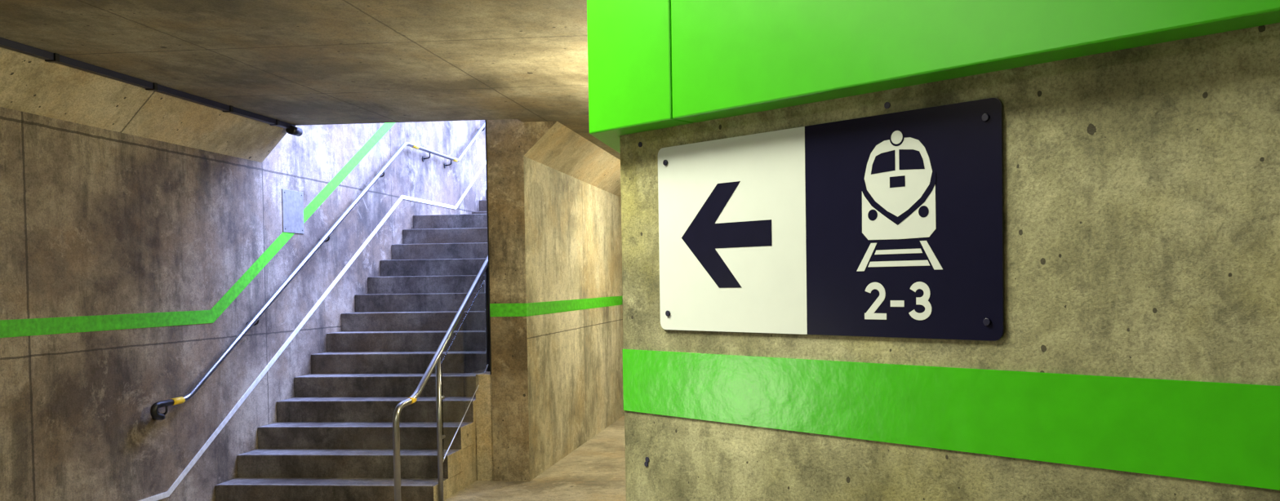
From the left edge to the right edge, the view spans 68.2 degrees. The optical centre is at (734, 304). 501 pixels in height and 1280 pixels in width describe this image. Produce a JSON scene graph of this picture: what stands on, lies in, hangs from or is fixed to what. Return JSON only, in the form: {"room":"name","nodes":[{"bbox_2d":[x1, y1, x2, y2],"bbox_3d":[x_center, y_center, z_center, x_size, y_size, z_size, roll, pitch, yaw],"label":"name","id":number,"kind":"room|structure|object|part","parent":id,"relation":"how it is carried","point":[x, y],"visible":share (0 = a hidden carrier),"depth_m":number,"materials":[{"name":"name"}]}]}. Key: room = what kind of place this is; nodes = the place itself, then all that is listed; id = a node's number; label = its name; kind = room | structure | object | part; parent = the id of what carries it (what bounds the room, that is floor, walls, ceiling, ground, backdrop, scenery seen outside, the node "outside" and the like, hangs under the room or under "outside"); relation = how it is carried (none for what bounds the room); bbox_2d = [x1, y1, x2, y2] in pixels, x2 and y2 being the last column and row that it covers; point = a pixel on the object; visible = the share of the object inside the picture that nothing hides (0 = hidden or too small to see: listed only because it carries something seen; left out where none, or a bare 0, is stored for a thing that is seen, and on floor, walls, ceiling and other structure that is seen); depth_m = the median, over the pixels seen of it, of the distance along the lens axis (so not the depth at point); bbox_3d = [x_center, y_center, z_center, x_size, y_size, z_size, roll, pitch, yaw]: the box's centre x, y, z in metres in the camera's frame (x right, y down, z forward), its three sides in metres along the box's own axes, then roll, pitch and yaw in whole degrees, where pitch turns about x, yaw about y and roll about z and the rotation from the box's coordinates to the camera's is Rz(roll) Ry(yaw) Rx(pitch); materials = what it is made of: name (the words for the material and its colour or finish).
{"room":"railway station","nodes":[
{"label":"railway station","id":0,"kind":"room"},
{"bbox_2d":[0,106,486,500],"bbox_3d":[-4.182,-0.911,6.865,0.300,4.900,19.400,-1,1,5],"label":"wall","id":1,"kind":"structure","parent":0,"point":[95,221],"depth_m":6.67,"materials":[{"name":"concrete"}]},
{"bbox_2d":[0,47,286,162],"bbox_3d":[-4.265,-1.206,2.598,0.280,0.300,10.500,-1,1,5],"label":"trim","id":2,"kind":"structure","parent":1,"relation":"attached to","point":[30,84],"depth_m":6.11,"materials":[{"name":"concrete"}]},
{"bbox_2d":[0,122,395,337],"bbox_3d":[-4.235,-1.315,4.564,0.003,3.042,14.427,-1,1,5],"label":"painted stripe","id":3,"kind":"structure","parent":1,"relation":"attached to","point":[51,326],"depth_m":6.75,"materials":[{"name":"green paint"}]},
{"bbox_2d":[281,188,304,234],"bbox_3d":[-3.901,-0.822,8.294,0.011,0.375,0.330,-1,1,5],"label":"cover plate","id":4,"kind":"object","parent":1,"relation":"attached to","point":[292,202],"visible":1,"depth_m":8.28,"materials":[{"name":"metal"}]},
{"bbox_2d":[138,160,485,500],"bbox_3d":[-3.718,-0.762,10.399,0.008,4.055,8.310,-1,1,5],"label":"baseboard","id":5,"kind":"structure","parent":1,"relation":"attached to","point":[168,493],"depth_m":8.17,"materials":[{"name":"paint"}]},
{"bbox_2d":[150,121,484,420],"bbox_3d":[-3.698,-1.171,10.137,0.114,3.762,7.608,-1,1,5],"label":"handrail","id":6,"kind":"object","parent":1,"relation":"attached to","point":[156,415],"visible":1,"depth_m":8.02,"materials":[{"name":"metal"}]},
{"bbox_2d":[0,0,620,159],"bbox_3d":[-0.406,-1.679,6.519,7.300,0.350,19.400,-1,1,5],"label":"ceiling","id":7,"kind":"structure","parent":0,"point":[295,62],"depth_m":5.36,"materials":[{"name":"concrete"}]},
{"bbox_2d":[0,37,302,136],"bbox_3d":[-4.104,-1.315,2.596,0.088,0.086,10.530,-1,1,5],"label":"cable conduit","id":8,"kind":"object","parent":7,"relation":"attached to","point":[50,57],"visible":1,"depth_m":5.98,"materials":[{"name":"metal"}]},
{"bbox_2d":[444,415,626,500],"bbox_3d":[-0.511,1.596,6.612,7.600,0.200,19.400,-1,1,5],"label":"floor","id":9,"kind":"structure","parent":0,"point":[595,471],"depth_m":7.84,"materials":[{"name":"concrete"}]},
{"bbox_2d":[215,200,488,500],"bbox_3d":[-2.740,-0.078,11.617,1.729,3.039,9.130,-1,1,5],"label":"staircase","id":10,"kind":"structure","parent":9,"relation":"on","point":[332,441],"depth_m":8.00,"materials":[{"name":"concrete"}]},
{"bbox_2d":[392,255,489,500],"bbox_3d":[-2.166,0.080,7.962,0.100,2.811,3.342,-1,1,5],"label":"balustrade","id":11,"kind":"object","parent":9,"relation":"on","point":[467,357],"visible":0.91,"depth_m":7.42,"materials":[{"name":"metal"}]},
{"bbox_3d":[-2.228,0.952,7.085,0.038,1.112,0.037,-1,1,5],"label":"post","id":12,"kind":"part","parent":11,"relation":"part of","materials":[{"name":"metal"}]},
{"bbox_3d":[-2.187,0.481,7.617,0.008,1.365,0.970,-1,1,5],"label":"glass panel","id":13,"kind":"part","parent":11,"relation":"part of","materials":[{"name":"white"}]},
{"bbox_3d":[-2.182,0.864,7.631,0.010,0.678,1.065,-1,1,5],"label":"rail","id":14,"kind":"part","parent":11,"relation":"part of","materials":[{"name":"metal"}]},
{"bbox_3d":[-2.145,0.119,8.151,0.038,0.922,0.037,-1,1,5],"label":"post","id":15,"kind":"part","parent":11,"relation":"part of","materials":[{"name":"metal"}]},
{"bbox_2d":[475,371,493,480],"bbox_3d":[-1.750,0.931,12.008,0.149,0.900,8.230,-1,1,5],"label":"wall","id":16,"kind":"structure","parent":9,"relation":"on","point":[484,428],"depth_m":7.91,"materials":[{"name":"beige concrete"}]},
{"bbox_2d":[486,119,624,481],"bbox_3d":[-1.392,-0.424,11.983,0.600,3.600,8.350,-1,1,5],"label":"wall","id":17,"kind":"structure","parent":0,"point":[554,195],"depth_m":8.47,"materials":[{"name":"concrete"}]},
{"bbox_2d":[484,120,491,374],"bbox_3d":[-2.059,-0.664,7.871,0.009,2.500,0.064,-1,1,5],"label":"channel","id":18,"kind":"object","parent":17,"relation":"attached to","point":[485,120],"visible":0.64,"depth_m":7.84,"materials":[{"name":"metal"}]},
{"bbox_2d":[489,295,622,316],"bbox_3d":[-1.535,-0.061,11.953,0.313,0.110,8.253,-1,1,5],"label":"painted stripe","id":19,"kind":"structure","parent":17,"relation":"attached to","point":[528,309],"depth_m":8.51,"materials":[{"name":"green paint"}]},
{"bbox_2d":[619,22,1279,500],"bbox_3d":[1.855,-0.068,7.898,3.070,3.000,16.345,-1,1,5],"label":"wall","id":20,"kind":"structure","parent":0,"point":[1141,184],"depth_m":1.21,"materials":[{"name":"concrete"}]},
{"bbox_2d":[586,0,693,153],"bbox_3d":[-0.076,-0.885,2.900,0.210,1.067,2.592,-1,1,5],"label":"panel","id":21,"kind":"object","parent":20,"relation":"attached to","point":[630,85],"visible":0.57,"depth_m":1.69,"materials":[{"name":"green paint"}]},
{"bbox_2d":[657,97,1004,341],"bbox_3d":[0.112,-0.118,1.498,0.674,0.332,0.007,0,2,42],"label":"direction sign","id":22,"kind":"object","parent":20,"relation":"attached to","point":[891,225],"visible":1,"depth_m":1.45,"materials":[{"name":"metal"}]},
{"bbox_3d":[-0.013,-0.119,1.609,0.339,0.331,0.001,0,2,42],"label":"arrow panel","id":23,"kind":"part","parent":22,"relation":"part of","materials":[{"name":"white metal"}]},
{"bbox_3d":[0.200,-0.072,1.420,0.037,0.042,0.001,0,2,42],"label":"track rail","id":24,"kind":"part","parent":22,"relation":"part of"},
{"bbox_3d":[0.239,-0.181,1.381,0.026,0.016,0.001,0,2,42],"label":"plate","id":25,"kind":"part","parent":22,"relation":"part of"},
{"bbox_3d":[0.238,-0.117,1.385,0.335,0.331,0.001,0,2,42],"label":"train panel","id":26,"kind":"part","parent":22,"relation":"part of","materials":[{"name":"black metal"}]},
{"bbox_3d":[0.282,-0.071,1.347,0.037,0.042,0.001,0,2,42],"label":"track rail","id":27,"kind":"part","parent":22,"relation":"part of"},
{"bbox_2d":[884,102,890,108],"bbox_3d":[0.227,-0.296,1.395,0.010,0.010,0.004,0,2,42],"label":"plug","id":28,"kind":"object","parent":20,"relation":"attached to","point":[886,104],"visible":1,"depth_m":1.39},
{"bbox_2d":[622,349,1279,490],"bbox_3d":[0.975,0.154,0.740,3.190,0.118,0.002,0,2,42],"label":"painted stripe","id":29,"kind":"structure","parent":20,"relation":"attached to","point":[1213,432],"depth_m":1.29,"materials":[{"name":"green paint"}]},
{"bbox_2d":[671,0,1279,122],"bbox_3d":[1.018,-0.844,0.626,2.986,1.067,0.059,0,2,42],"label":"panel","id":30,"kind":"object","parent":20,"relation":"attached to","point":[731,58],"visible":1,"depth_m":1.33,"materials":[{"name":"green paint"}]}
]}

